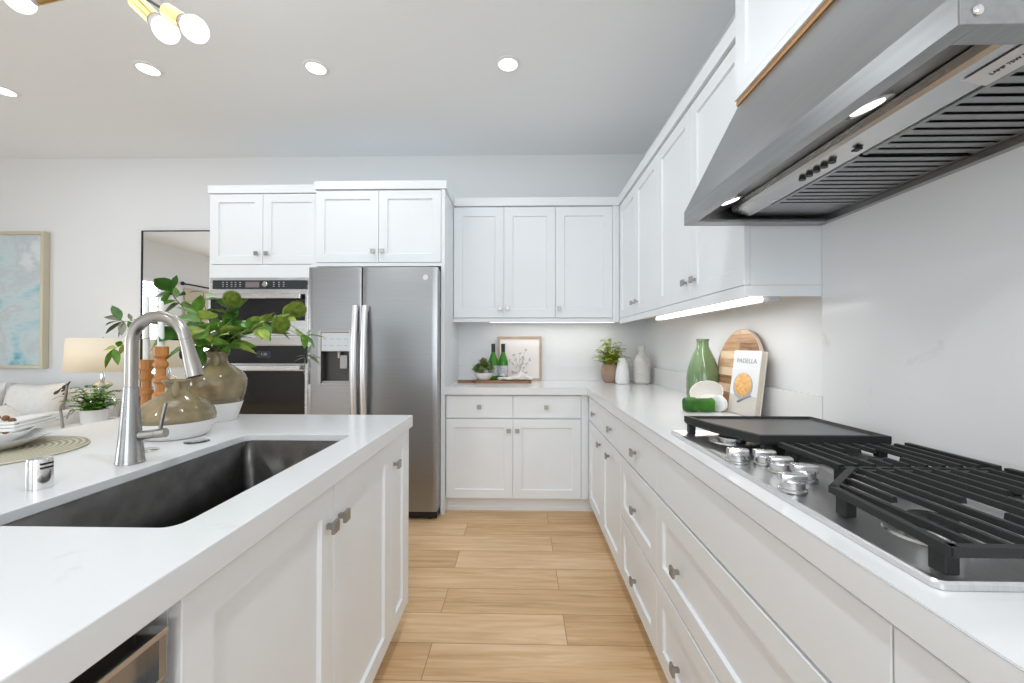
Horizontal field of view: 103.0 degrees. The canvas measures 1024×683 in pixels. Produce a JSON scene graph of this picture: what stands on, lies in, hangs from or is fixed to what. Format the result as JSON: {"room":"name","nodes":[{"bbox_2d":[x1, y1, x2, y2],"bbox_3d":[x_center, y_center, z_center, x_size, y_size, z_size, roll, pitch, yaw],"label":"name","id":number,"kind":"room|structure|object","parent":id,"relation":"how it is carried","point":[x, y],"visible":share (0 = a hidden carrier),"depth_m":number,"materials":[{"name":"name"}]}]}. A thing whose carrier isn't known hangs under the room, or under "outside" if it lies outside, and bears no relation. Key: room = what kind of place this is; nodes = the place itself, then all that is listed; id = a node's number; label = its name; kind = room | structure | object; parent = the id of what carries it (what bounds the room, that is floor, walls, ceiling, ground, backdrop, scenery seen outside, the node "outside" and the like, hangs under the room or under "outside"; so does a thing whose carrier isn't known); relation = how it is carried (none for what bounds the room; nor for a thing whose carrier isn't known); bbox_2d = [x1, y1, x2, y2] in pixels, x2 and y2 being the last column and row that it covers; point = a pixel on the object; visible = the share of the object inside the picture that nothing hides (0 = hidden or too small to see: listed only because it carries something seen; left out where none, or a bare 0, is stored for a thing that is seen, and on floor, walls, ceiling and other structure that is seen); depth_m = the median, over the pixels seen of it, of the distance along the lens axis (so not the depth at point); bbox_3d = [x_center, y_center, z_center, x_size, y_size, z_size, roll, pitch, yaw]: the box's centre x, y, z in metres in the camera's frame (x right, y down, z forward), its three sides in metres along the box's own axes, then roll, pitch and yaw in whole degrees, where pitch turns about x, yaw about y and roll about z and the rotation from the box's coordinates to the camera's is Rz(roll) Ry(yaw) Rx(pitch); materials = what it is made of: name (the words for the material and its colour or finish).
{"room":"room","nodes":[
{"label":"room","id":0,"kind":"room"},
{"bbox_2d":[70,625,168,682],"bbox_3d":[-0.789,0.737,0.284,0.611,0.752,0.577,0,-1,1],"label":"dishwasher","id":1,"kind":"object","parent":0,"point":[142,658],"visible":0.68,"depth_m":0.54,"materials":[{"name":"silver metal"}]},
{"bbox_2d":[150,322,213,360],"bbox_3d":[-1.285,0.042,1.577,0.229,0.285,0.142,1,-1,-41],"label":"leafy branch","id":2,"kind":"object","parent":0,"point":[170,333],"visible":0.33,"depth_m":1.56,"materials":[{"name":"green plant"}]},
{"bbox_2d":[0,154,644,416],"bbox_3d":[-2.378,-0.201,3.694,7.285,2.907,0.100,0,-1,1],"label":"wall","id":3,"kind":"structure","parent":0,"point":[94,212],"depth_m":3.67,"materials":[{"name":"white paint"}]},
{"bbox_2d":[0,231,49,367],"bbox_3d":[-4.643,-0.374,3.666,0.918,1.226,0.053,0,-1,1],"label":"wall art","id":4,"kind":"object","parent":3,"relation":"attached to","point":[24,255],"visible":1,"depth_m":3.65,"materials":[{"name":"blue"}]},
{"bbox_2d":[453,197,619,321],"bbox_3d":[0.208,-0.662,3.434,1.364,1.008,0.315,0,-1,1],"label":"upper cabinet","id":5,"kind":"object","parent":3,"relation":"attached to","point":[517,259],"visible":0.97,"depth_m":3.31,"materials":[{"name":"paint"}]},
{"bbox_2d":[490,322,613,322],"bbox_3d":[0.334,-0.170,3.415,1.060,0.024,0.044,0,-1,1],"label":"light","id":6,"kind":"object","parent":5,"relation":"attached to","point":[490,322],"visible":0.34,"depth_m":3.40,"materials":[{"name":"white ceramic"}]},
{"bbox_2d":[458,365,632,380],"bbox_3d":[0.334,0.276,3.571,1.614,0.128,0.019,0,-1,1],"label":"backsplash","id":7,"kind":"structure","parent":3,"relation":"attached to","point":[591,373],"depth_m":3.56,"materials":[{"name":"stone"}]},
{"bbox_2d":[0,0,734,158],"bbox_3d":[-2.448,-1.726,0.364,7.285,0.080,6.790,0,-1,1],"label":"ceiling","id":8,"kind":"structure","parent":0,"point":[404,77],"depth_m":2.57,"materials":[{"name":"white paint"}]},
{"bbox_2d":[0,85,20,97],"bbox_3d":[-3.370,-1.660,2.699,0.148,0.008,0.148,0,-1,1],"label":"recessed light","id":9,"kind":"object","parent":8,"relation":"in","point":[5,91],"visible":1,"depth_m":2.71,"materials":[{"name":"white plastic"}]},
{"bbox_2d":[4,0,63,13],"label":"chandelier","id":10,"kind":"object","parent":8,"relation":"hanging from","point":[21,6],"depth_m":1.24,"materials":[{"name":"white glass"}]},
{"bbox_2d":[35,0,63,5],"bbox_3d":[-1.430,-1.073,1.253,0.084,0.071,0.048,0,-1,-8],"label":"socket","id":11,"kind":"object","parent":10,"relation":"attached to","point":[37,2],"depth_m":1.26,"materials":[{"name":"gold metal"}]},
{"bbox_2d":[132,60,163,76],"bbox_3d":[-2.220,-1.661,2.484,0.148,0.008,0.148,0,-1,1],"label":"recessed light","id":12,"kind":"object","parent":8,"relation":"in","point":[147,68],"visible":1,"depth_m":2.48,"materials":[{"name":"white plastic"}]},
{"bbox_2d":[128,0,209,43],"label":"chandelier","id":13,"kind":"object","parent":8,"relation":"hanging from","point":[168,22],"depth_m":1.25,"materials":[{"name":"white glass"}]},
{"bbox_2d":[128,0,159,24],"bbox_3d":[-1.171,-1.058,1.300,0.084,0.083,0.048,0,-1,-15],"label":"socket","id":14,"kind":"object","parent":13,"relation":"attached to","point":[143,8],"depth_m":1.28,"materials":[{"name":"gold metal"}]},
{"bbox_2d":[160,3,185,29],"bbox_3d":[-1.022,-0.987,1.240,0.085,0.079,0.048,0,-1,9],"label":"socket","id":15,"kind":"object","parent":13,"relation":"attached to","point":[168,12],"depth_m":1.22,"materials":[{"name":"gold metal"}]},
{"bbox_2d":[302,59,328,75],"bbox_3d":[-1.190,-1.659,2.472,0.148,0.008,0.148,0,-1,1],"label":"recessed light","id":16,"kind":"object","parent":8,"relation":"in","point":[315,67],"visible":1,"depth_m":2.46,"materials":[{"name":"white plastic"}]},
{"bbox_2d":[496,55,519,72],"bbox_3d":[-0.023,-1.658,2.437,0.148,0.008,0.148,0,-1,1],"label":"recessed light","id":17,"kind":"object","parent":8,"relation":"in","point":[506,63],"visible":1,"depth_m":2.43,"materials":[{"name":"white plastic"}]},
{"bbox_2d":[373,505,667,682],"bbox_3d":[-2.452,1.251,0.336,7.285,0.060,6.790,0,-1,1],"label":"floor","id":18,"kind":"structure","parent":0,"point":[495,596],"depth_m":1.88,"materials":[{"name":"brown wood"}]},
{"bbox_2d":[0,388,117,427],"bbox_3d":[-4.554,0.825,3.166,2.160,0.840,0.910,0,-1,1],"label":"sofa","id":19,"kind":"object","parent":18,"relation":"on","point":[73,418],"visible":0.07,"depth_m":3.25,"materials":[{"name":"white fabric"}]},
{"bbox_2d":[0,382,5,405],"bbox_3d":[-4.331,0.546,3.259,0.460,0.430,0.205,0,-1,1],"label":"throw pillow","id":20,"kind":"object","parent":19,"relation":"on","point":[2,385],"visible":0.73,"depth_m":3.29,"materials":[{"name":"white fabric"}]},
{"bbox_2d":[0,403,20,418],"bbox_3d":[-3.767,0.610,3.006,0.311,0.306,0.183,0,-1,1],"label":"throw pillow","id":21,"kind":"object","parent":19,"relation":"on","point":[5,409],"visible":0.25,"depth_m":3.01,"materials":[{"name":"white fabric"}]},
{"bbox_2d":[3,382,65,415],"bbox_3d":[-3.826,0.547,3.248,0.460,0.430,0.205,0,-1,1],"label":"throw pillow","id":22,"kind":"object","parent":19,"relation":"on","point":[27,399],"visible":0.45,"depth_m":3.20,"materials":[{"name":"white fabric"}]},
{"bbox_2d":[46,417,119,429],"bbox_3d":[-3.174,0.947,3.160,0.580,0.600,0.720,0,-1,1],"label":"end table","id":23,"kind":"object","parent":18,"relation":"on","point":[79,423],"visible":0.03,"depth_m":3.13,"materials":[{"name":"white ceramic"}]},
{"bbox_2d":[52,381,73,428],"bbox_3d":[-3.221,0.465,2.926,0.123,0.358,0.126,1,-1,-45],"label":"sculpture","id":24,"kind":"object","parent":23,"relation":"on","point":[65,387],"visible":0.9,"depth_m":2.92,"materials":[{"name":"silver metal"}]},
{"bbox_2d":[60,384,121,424],"bbox_3d":[-3.100,0.482,3.012,0.336,0.325,0.352,1,-1,-40],"label":"potted fern","id":25,"kind":"object","parent":23,"relation":"on","point":[94,411],"visible":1,"depth_m":2.98,"materials":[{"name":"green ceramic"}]},
{"bbox_2d":[78,408,109,424],"bbox_3d":[-3.101,0.574,3.022,0.164,0.142,0.164,0,-1,1],"label":"pot","id":26,"kind":"object","parent":25,"relation":"on","point":[89,415],"depth_m":2.97,"materials":[{"name":"white ceramic"}]},
{"bbox_2d":[62,337,123,419],"bbox_3d":[-3.339,0.305,3.320,0.444,0.684,0.444,0,-1,1],"label":"table lamp","id":27,"kind":"object","parent":23,"relation":"on","point":[81,355],"visible":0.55,"depth_m":3.14,"materials":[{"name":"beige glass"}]},
{"bbox_2d":[140,230,209,398],"bbox_3d":[-2.878,0.129,3.627,0.872,2.241,0.018,0,-1,1],"label":"floor mirror","id":28,"kind":"object","parent":18,"relation":"on","point":[185,254],"visible":0.31,"depth_m":3.63,"materials":[{"name":"black mirror"}]},
{"bbox_2d":[2,429,408,682],"bbox_3d":[-0.928,0.795,0.673,0.958,0.863,2.221,0,-1,1],"label":"kitchen island","id":29,"kind":"object","parent":18,"relation":"on","point":[322,597],"visible":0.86,"depth_m":0.98,"materials":[{"name":"paint"}]},
{"bbox_2d":[0,414,412,682],"bbox_3d":[-1.063,0.336,0.661,1.206,0.050,2.282,0,-1,1],"label":"island countertop","id":30,"kind":"structure","parent":29,"relation":"on","point":[70,596],"depth_m":0.64,"materials":[{"name":"white stone"}]},
{"bbox_2d":[25,456,53,490],"bbox_3d":[-1.012,0.281,0.872,0.041,0.063,0.041,0,-1,1],"label":"air gap","id":31,"kind":"object","parent":30,"relation":"on","point":[39,471],"visible":1,"depth_m":0.86,"materials":[{"name":"silver metal"}]},
{"bbox_2d":[0,436,90,464],"bbox_3d":[-1.471,0.311,1.134,0.414,0.007,0.414,0,-1,1],"label":"placemat","id":32,"kind":"object","parent":30,"relation":"on","point":[45,445],"visible":0.77,"depth_m":1.17,"materials":[{"name":"beige wicker"}]},
{"bbox_2d":[0,428,52,450],"bbox_3d":[-1.521,0.291,1.155,0.290,0.032,0.290,0,-1,1],"label":"dinner plate","id":33,"kind":"object","parent":32,"relation":"on","point":[36,433],"visible":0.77,"depth_m":1.20,"materials":[{"name":"white ceramic"}]},
{"bbox_2d":[0,426,34,442],"bbox_3d":[-1.531,0.281,1.156,0.230,0.042,0.230,0,-1,1],"label":"salad plate","id":34,"kind":"object","parent":33,"relation":"on","point":[11,436],"visible":0.57,"depth_m":1.18,"materials":[{"name":"white ceramic"}]},
{"bbox_2d":[0,413,60,431],"bbox_3d":[-1.504,0.247,1.256,0.068,0.026,0.200,0,-1,-21],"label":"folded napkin","id":35,"kind":"object","parent":34,"relation":"on","point":[31,420],"visible":0.98,"depth_m":1.24,"materials":[{"name":"white fabric"}]},
{"bbox_2d":[0,415,18,433],"bbox_3d":[-1.495,0.242,1.180,0.095,0.061,0.017,0,-1,-21],"label":"napkin ring","id":36,"kind":"object","parent":35,"relation":"on","point":[6,417],"visible":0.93,"depth_m":1.19,"materials":[{"name":"brown wood"}]},
{"bbox_2d":[138,360,153,405],"bbox_3d":[-1.428,0.195,1.589,0.064,0.247,0.064,0,-1,1],"label":"candle holder","id":37,"kind":"object","parent":30,"relation":"on","point":[146,368],"visible":0.65,"depth_m":1.57,"materials":[{"name":"orange wood"}]},
{"bbox_2d":[143,293,149,359],"bbox_3d":[-1.428,-0.059,1.592,0.021,0.260,0.021,0,-1,1],"label":"taper candle","id":38,"kind":"object","parent":37,"relation":"in","point":[146,332],"visible":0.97,"depth_m":1.58,"materials":[{"name":"white wax"}]},
{"bbox_2d":[144,447,159,452],"bbox_3d":[-1.050,0.313,1.175,0.052,0.005,0.052,0,-1,1],"label":"switch","id":39,"kind":"object","parent":30,"relation":"on","point":[149,449],"visible":0.67,"depth_m":1.17,"materials":[{"name":"silver metal"}]},
{"bbox_2d":[114,311,204,465],"bbox_3d":[-0.910,0.117,1.056,0.219,0.394,0.061,0,-1,1],"label":"kitchen faucet","id":40,"kind":"object","parent":30,"relation":"on","point":[130,450],"visible":1,"depth_m":1.04,"materials":[{"name":"metal"}]},
{"bbox_2d":[152,347,168,397],"bbox_3d":[-1.301,0.169,1.507,0.064,0.299,0.064,0,-1,1],"label":"candle holder","id":41,"kind":"object","parent":30,"relation":"on","point":[160,354],"visible":0.61,"depth_m":1.49,"materials":[{"name":"orange wood"}]},
{"bbox_2d":[157,297,164,345],"bbox_3d":[-1.301,-0.072,1.509,0.021,0.182,0.021,0,-1,1],"label":"taper candle","id":42,"kind":"object","parent":41,"relation":"in","point":[161,329],"visible":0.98,"depth_m":1.50,"materials":[{"name":"white wax"}]},
{"bbox_2d":[3,440,338,527],"bbox_3d":[-0.738,0.454,1.041,0.363,0.232,0.714,0,-1,1],"label":"undermount sink","id":43,"kind":"object","parent":30,"relation":"in","point":[180,493],"visible":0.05,"depth_m":1.13,"materials":[{"name":"metal"}]},
{"bbox_2d":[140,379,216,440],"bbox_3d":[-1.126,0.223,1.368,0.221,0.188,0.221,0,-1,1],"label":"vase","id":44,"kind":"object","parent":30,"relation":"on","point":[188,414],"visible":0.88,"depth_m":1.31,"materials":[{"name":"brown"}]},
{"bbox_2d":[183,439,209,444],"bbox_3d":[-0.991,0.314,1.281,0.068,0.004,0.068,0,-1,1],"label":"disc","id":45,"kind":"object","parent":30,"relation":"on","point":[194,441],"visible":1,"depth_m":1.27,"materials":[{"name":"white"}]},
{"bbox_2d":[185,351,247,422],"bbox_3d":[-1.206,0.180,1.665,0.210,0.279,0.210,0,-1,1],"label":"vase","id":46,"kind":"object","parent":30,"relation":"on","point":[223,384],"visible":0.85,"depth_m":1.61,"materials":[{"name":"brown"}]},
{"bbox_2d":[104,305,134,337],"bbox_3d":[-1.401,0.022,1.613,0.400,0.326,0.063,0,-1,-11],"label":"leafy branch","id":47,"kind":"object","parent":46,"relation":"in","point":[117,314],"visible":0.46,"depth_m":1.59,"materials":[{"name":"green plant"}]},
{"bbox_2d":[103,338,212,367],"bbox_3d":[-1.352,0.086,1.560,0.350,0.196,0.063,0,-1,-24],"label":"leafy branch","id":48,"kind":"object","parent":46,"relation":"in","point":[113,353],"visible":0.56,"depth_m":1.51,"materials":[{"name":"green plant"}]},
{"bbox_2d":[153,275,209,332],"bbox_3d":[-1.331,-0.044,1.647,0.254,0.459,0.176,0,-1,23],"label":"leafy branch","id":49,"kind":"object","parent":46,"relation":"in","point":[168,285],"visible":0.64,"depth_m":1.66,"materials":[{"name":"green plant"}]},
{"bbox_2d":[173,295,223,351],"bbox_3d":[-1.197,0.006,1.560,0.206,0.358,0.159,0,-1,43],"label":"leafy branch","id":50,"kind":"object","parent":46,"relation":"in","point":[198,304],"visible":0.66,"depth_m":1.53,"materials":[{"name":"green plant"}]},
{"bbox_2d":[189,291,220,364],"bbox_3d":[-1.302,-0.018,1.703,0.214,0.407,0.154,0,-1,1],"label":"leafy branch","id":51,"kind":"object","parent":46,"relation":"in","point":[215,321],"visible":0.29,"depth_m":1.75,"materials":[{"name":"green plant"}]},
{"bbox_2d":[194,333,228,349],"bbox_3d":[-1.164,0.075,1.579,0.166,0.219,0.139,0,-1,36],"label":"leafy branch","id":52,"kind":"object","parent":46,"relation":"in","point":[214,340],"visible":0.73,"depth_m":1.58,"materials":[{"name":"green plant"}]},
{"bbox_2d":[198,290,241,349],"bbox_3d":[-1.173,-0.010,1.618,0.209,0.391,0.108,0,-1,16],"label":"stem","id":53,"kind":"object","parent":46,"relation":"in","point":[231,298],"visible":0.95,"depth_m":1.60,"materials":[{"name":"green plant"}]},
{"bbox_2d":[209,299,247,355],"bbox_3d":[-1.199,0.000,1.714,0.179,0.373,0.169,0,-1,31],"label":"leafy branch","id":54,"kind":"object","parent":46,"relation":"in","point":[233,311],"visible":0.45,"depth_m":1.72,"materials":[{"name":"green plant"}]},
{"bbox_2d":[224,314,289,353],"bbox_3d":[-1.073,0.036,1.687,0.260,0.300,0.160,0,-1,-13],"label":"leafy branch","id":55,"kind":"object","parent":46,"relation":"in","point":[238,344],"visible":0.56,"depth_m":1.69,"materials":[{"name":"green plant"}]},
{"bbox_2d":[224,315,290,348],"bbox_3d":[-1.027,0.043,1.590,0.377,0.286,0.080,0,-1,17],"label":"stem","id":56,"kind":"object","parent":46,"relation":"in","point":[280,324],"visible":0.98,"depth_m":1.54,"materials":[{"name":"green plant"}]},
{"bbox_2d":[229,321,287,340],"bbox_3d":[-1.078,0.041,1.681,0.289,0.291,0.090,0,-1,-20],"label":"leafy branch","id":57,"kind":"object","parent":46,"relation":"in","point":[252,322],"visible":0.23,"depth_m":1.69,"materials":[{"name":"green plant"}]},
{"bbox_2d":[215,300,306,351],"bbox_3d":[-1.012,0.012,1.609,0.412,0.348,0.074,0,-1,3],"label":"stem","id":58,"kind":"object","parent":46,"relation":"in","point":[296,309],"visible":0.94,"depth_m":1.59,"materials":[{"name":"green plant"}]},
{"bbox_2d":[216,321,325,351],"bbox_3d":[-1.008,0.025,1.725,0.436,0.322,0.070,0,-1,-14],"label":"leafy branch","id":59,"kind":"object","parent":46,"relation":"in","point":[303,337],"visible":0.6,"depth_m":1.74,"materials":[{"name":"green plant"}]},
{"bbox_2d":[290,330,320,371],"bbox_3d":[-1.003,0.066,1.709,0.394,0.241,0.028,0,-1,-9],"label":"leafy branch","id":60,"kind":"object","parent":46,"relation":"in","point":[309,348],"visible":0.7,"depth_m":1.73,"materials":[{"name":"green plant"}]},
{"bbox_2d":[208,185,315,290],"bbox_3d":[-1.859,0.037,3.332,0.863,2.426,0.595,0,-1,1],"label":"tall cabinet","id":61,"kind":"object","parent":18,"relation":"on","point":[257,231],"visible":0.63,"depth_m":3.07,"materials":[{"name":"paint"}]},
{"bbox_2d":[206,278,309,414],"bbox_3d":[-1.883,0.108,3.276,0.768,1.171,0.608,0,-1,1],"label":"double wall oven","id":62,"kind":"object","parent":61,"relation":"in","point":[276,384],"visible":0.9,"depth_m":3.02,"materials":[{"name":"metal"}]},
{"bbox_2d":[308,267,440,518],"bbox_3d":[-0.967,0.362,3.170,0.906,1.775,0.817,0,-1,1],"label":"refrigerator","id":63,"kind":"object","parent":18,"relation":"on","point":[380,351],"visible":0.77,"depth_m":2.84,"materials":[{"name":"grey metal"}]},
{"bbox_2d":[314,180,458,514],"bbox_3d":[-0.951,0.043,3.268,0.966,2.412,0.685,0,-1,1],"label":"tall cabinet","id":64,"kind":"object","parent":18,"relation":"on","point":[407,223],"visible":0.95,"depth_m":2.96,"materials":[{"name":"paint"}]},
{"bbox_2d":[446,395,592,510],"bbox_3d":[0.068,0.821,3.260,1.093,0.863,0.641,0,-1,1],"label":"base cabinet","id":65,"kind":"object","parent":18,"relation":"on","point":[504,452],"visible":0.98,"depth_m":2.97,"materials":[{"name":"paint"}]},
{"bbox_2d":[589,397,621,572],"bbox_3d":[0.826,0.815,2.477,0.621,0.863,0.978,0,-1,1],"label":"base cabinet","id":66,"kind":"object","parent":18,"relation":"on","point":[605,454],"visible":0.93,"depth_m":2.35,"materials":[{"name":"paint"}]},
{"bbox_2d":[621,421,657,654],"bbox_3d":[0.810,0.807,1.724,0.621,0.863,0.525,0,-1,1],"label":"base cabinet","id":67,"kind":"object","parent":18,"relation":"on","point":[638,458],"visible":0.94,"depth_m":1.68,"materials":[{"name":"paint"}]},
{"bbox_2d":[656,448,894,682],"bbox_3d":[0.794,0.800,0.993,0.621,0.863,0.933,0,-1,1],"label":"base cabinet","id":68,"kind":"object","parent":18,"relation":"on","point":[736,603],"visible":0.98,"depth_m":0.90,"materials":[{"name":"paint"}]},
{"bbox_2d":[894,626,970,682],"bbox_3d":[0.774,0.792,0.076,0.621,0.863,0.898,0,-1,1],"label":"base cabinet","id":69,"kind":"object","parent":18,"relation":"on","point":[913,663],"visible":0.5,"depth_m":0.50,"materials":[{"name":"paint"}]},
{"bbox_2d":[445,380,1023,682],"bbox_3d":[0.301,0.347,1.605,1.634,0.050,3.949,0,-1,1],"label":"countertop","id":70,"kind":"structure","parent":69,"relation":"on","point":[979,635],"depth_m":0.61,"materials":[{"name":"white stone"}]},
{"bbox_2d":[458,379,530,382],"bbox_3d":[-0.145,0.328,3.371,0.605,0.020,0.170,0,-1,1],"label":"serving board","id":71,"kind":"object","parent":70,"relation":"on","point":[474,380],"visible":0.87,"depth_m":3.31,"materials":[{"name":"brown wood"}]},
{"bbox_2d":[471,358,494,379],"bbox_3d":[-0.227,0.222,3.354,0.221,0.189,0.181,0,-1,1],"label":"succulent bowl","id":72,"kind":"object","parent":71,"relation":"on","point":[479,373],"visible":1,"depth_m":3.32,"materials":[{"name":"white ceramic"}]},
{"bbox_2d":[488,344,497,378],"bbox_3d":[-0.158,0.168,3.438,0.084,0.299,0.084,0,-1,1],"label":"wine bottle","id":73,"kind":"object","parent":71,"relation":"on","point":[493,359],"visible":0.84,"depth_m":3.41,"materials":[{"name":"green glass"}]},
{"bbox_2d":[498,344,507,379],"bbox_3d":[-0.074,0.168,3.436,0.084,0.299,0.084,0,-1,1],"label":"wine bottle","id":74,"kind":"object","parent":71,"relation":"on","point":[503,362],"visible":0.91,"depth_m":3.41,"materials":[{"name":"green glass"}]},
{"bbox_2d":[497,371,532,379],"bbox_3d":[0.022,0.279,3.335,0.303,0.071,0.102,0,-1,1],"label":"tea towel","id":75,"kind":"object","parent":71,"relation":"on","point":[521,375],"visible":1,"depth_m":3.31,"materials":[{"name":"white fabric"}]},
{"bbox_2d":[498,336,541,380],"bbox_3d":[0.066,0.148,3.541,0.384,0.385,0.055,0,-1,1],"label":"framed drawing","id":76,"kind":"object","parent":70,"relation":"on","point":[523,353],"visible":0.91,"depth_m":3.54,"materials":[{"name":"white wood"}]},
{"bbox_2d":[592,338,631,382],"bbox_3d":[0.822,0.159,3.377,0.316,0.360,0.361,0,-1,1],"label":"potted fern","id":77,"kind":"object","parent":70,"relation":"on","point":[608,371],"visible":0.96,"depth_m":3.33,"materials":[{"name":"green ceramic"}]},
{"bbox_2d":[601,364,616,382],"bbox_3d":[0.821,0.264,3.381,0.166,0.150,0.166,0,-1,1],"label":"pot","id":78,"kind":"object","parent":77,"relation":"on","point":[608,371],"depth_m":3.32,"materials":[{"name":"beige ceramic"}]},
{"bbox_2d":[615,358,628,383],"bbox_3d":[0.885,0.235,3.270,0.112,0.205,0.112,0,-1,1],"label":"vase","id":79,"kind":"object","parent":70,"relation":"on","point":[622,371],"visible":0.99,"depth_m":3.23,"materials":[{"name":"white ceramic"}]},
{"bbox_2d":[633,346,650,383],"bbox_3d":[1.043,0.187,3.277,0.139,0.302,0.139,0,-1,1],"label":"vase","id":80,"kind":"object","parent":70,"relation":"on","point":[641,363],"visible":1,"depth_m":3.23,"materials":[{"name":"grey ceramic"}]},
{"bbox_2d":[682,397,714,411],"bbox_3d":[0.860,0.291,1.879,0.128,0.067,0.059,0,-1,1],"label":"rolled napkin","id":81,"kind":"object","parent":70,"relation":"on","point":[692,404],"visible":1,"depth_m":1.85,"materials":[{"name":"green fabric"}]},
{"bbox_2d":[686,339,718,396],"bbox_3d":[1.008,0.157,2.152,0.162,0.341,0.162,0,-1,1],"label":"vase","id":82,"kind":"object","parent":70,"relation":"on","point":[702,366],"visible":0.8,"depth_m":2.11,"materials":[{"name":"green glass"}]},
{"bbox_2d":[689,381,722,397],"bbox_3d":[0.934,0.258,1.956,0.146,0.135,0.142,0,-1,1],"label":"bowl","id":83,"kind":"object","parent":70,"relation":"on","point":[703,389],"visible":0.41,"depth_m":2.01,"materials":[{"name":"white ceramic"}]},
{"bbox_2d":[713,395,727,411],"bbox_3d":[0.957,0.287,1.882,0.029,0.076,0.074,0,-1,-24],"label":"ceramic cup","id":84,"kind":"object","parent":70,"relation":"on","point":[721,404],"visible":0.82,"depth_m":1.86,"materials":[{"name":"white ceramic"}]},
{"bbox_2d":[717,329,763,407],"bbox_3d":[1.079,0.134,1.941,0.066,0.386,0.387,0,-1,1],"label":"round cutting board","id":85,"kind":"object","parent":70,"relation":"on","point":[742,339],"visible":0.45,"depth_m":1.99,"materials":[{"name":"beige wood"}]},
{"bbox_2d":[728,350,767,415],"bbox_3d":[1.042,0.183,1.806,0.070,0.286,0.166,0,-1,-9],"label":"cookbook","id":86,"kind":"object","parent":70,"relation":"on","point":[749,367],"visible":0.99,"depth_m":1.78,"materials":[{"name":"white paper"}]},
{"bbox_2d":[733,373,752,399],"bbox_3d":[1.024,0.199,1.808,0.018,0.119,0.120,0,-1,-10],"label":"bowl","id":87,"kind":"object","parent":86,"relation":"on","point":[742,382],"depth_m":1.80,"materials":[{"name":"orange paper"}]},
{"bbox_2d":[671,430,1023,591],"bbox_3d":[0.799,0.290,0.959,0.514,0.052,0.912,0,-1,1],"label":"gas cooktop","id":88,"kind":"object","parent":70,"relation":"in","point":[959,526],"visible":0.88,"depth_m":0.72,"materials":[{"name":"metal"}]},
{"bbox_2d":[684,416,891,457],"bbox_3d":[0.799,0.282,1.238,0.425,0.060,0.305,0,-1,1],"label":"griddle","id":89,"kind":"object","parent":88,"relation":"on","point":[764,431],"visible":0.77,"depth_m":1.19,"materials":[{"name":"black metal"}]},
{"bbox_2d":[684,416,891,444],"bbox_3d":[0.799,0.266,1.238,0.425,0.027,0.305,0,-1,1],"label":"tray","id":90,"kind":"object","parent":89,"relation":"on","point":[760,430],"depth_m":1.19,"materials":[{"name":"black metal"}]},
{"bbox_2d":[644,14,822,394],"bbox_3d":[1.141,-0.228,0.273,0.100,2.907,6.590,0,-1,1],"label":"wall","id":91,"kind":"structure","parent":0,"point":[789,329],"depth_m":1.78,"materials":[{"name":"white paint"}]},
{"bbox_2d":[618,141,658,323],"bbox_3d":[0.989,-0.660,2.828,0.315,1.022,0.920,0,-1,1],"label":"upper cabinet","id":92,"kind":"object","parent":91,"relation":"attached to","point":[638,200],"visible":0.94,"depth_m":2.74,"materials":[{"name":"paint"}]},
{"bbox_2d":[650,367,822,418],"bbox_3d":[1.128,0.267,2.500,0.019,0.128,2.126,0,-1,1],"label":"backsplash","id":93,"kind":"structure","parent":91,"relation":"attached to","point":[776,401],"depth_m":1.68,"materials":[{"name":"stone"}]},
{"bbox_2d":[655,19,821,314],"bbox_3d":[0.969,-0.668,1.909,0.315,1.022,0.918,0,-1,1],"label":"upper cabinet","id":94,"kind":"object","parent":91,"relation":"attached to","point":[698,266],"visible":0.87,"depth_m":1.71,"materials":[{"name":"paint"}]},
{"bbox_2d":[656,296,779,319],"bbox_3d":[0.929,-0.166,2.002,0.080,0.056,1.100,0,-1,1],"label":"light","id":95,"kind":"object","parent":94,"relation":"attached to","point":[745,301],"visible":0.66,"depth_m":1.74,"materials":[{"name":"grey plastic"}]},
{"bbox_2d":[684,0,1023,225],"bbox_3d":[0.843,-0.628,0.986,0.484,0.428,0.913,0,-1,1],"label":"range hood","id":96,"kind":"object","parent":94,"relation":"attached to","point":[877,101],"visible":1,"depth_m":0.86,"materials":[{"name":"metal"}]},
{"bbox_2d":[719,194,743,206],"bbox_3d":[0.691,-0.446,1.290,0.079,0.031,0.080,0,-1,1],"label":"lamp","id":97,"kind":"object","parent":96,"relation":"attached to","point":[737,197],"depth_m":1.27,"materials":[{"name":"white"}]},
{"bbox_2d":[842,90,894,120],"bbox_3d":[0.679,-0.451,0.780,0.079,0.031,0.080,0,-1,1],"label":"lamp","id":98,"kind":"object","parent":96,"relation":"attached to","point":[887,95],"depth_m":0.77,"materials":[{"name":"white"}]},
{"bbox_2d":[734,0,833,106],"bbox_3d":[0.945,-1.257,0.995,0.324,0.831,0.916,0,-1,1],"label":"upper cabinet","id":99,"kind":"object","parent":91,"relation":"attached to","point":[765,30],"visible":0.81,"depth_m":1.28,"materials":[{"name":"paint"}]},
{"bbox_2d":[822,145,1023,470],"bbox_3d":[1.092,-0.052,0.808,0.019,0.734,1.262,0,-1,1],"label":"backsplash","id":100,"kind":"structure","parent":91,"relation":"attached to","point":[923,286],"depth_m":1.05,"materials":[{"name":"stone"}]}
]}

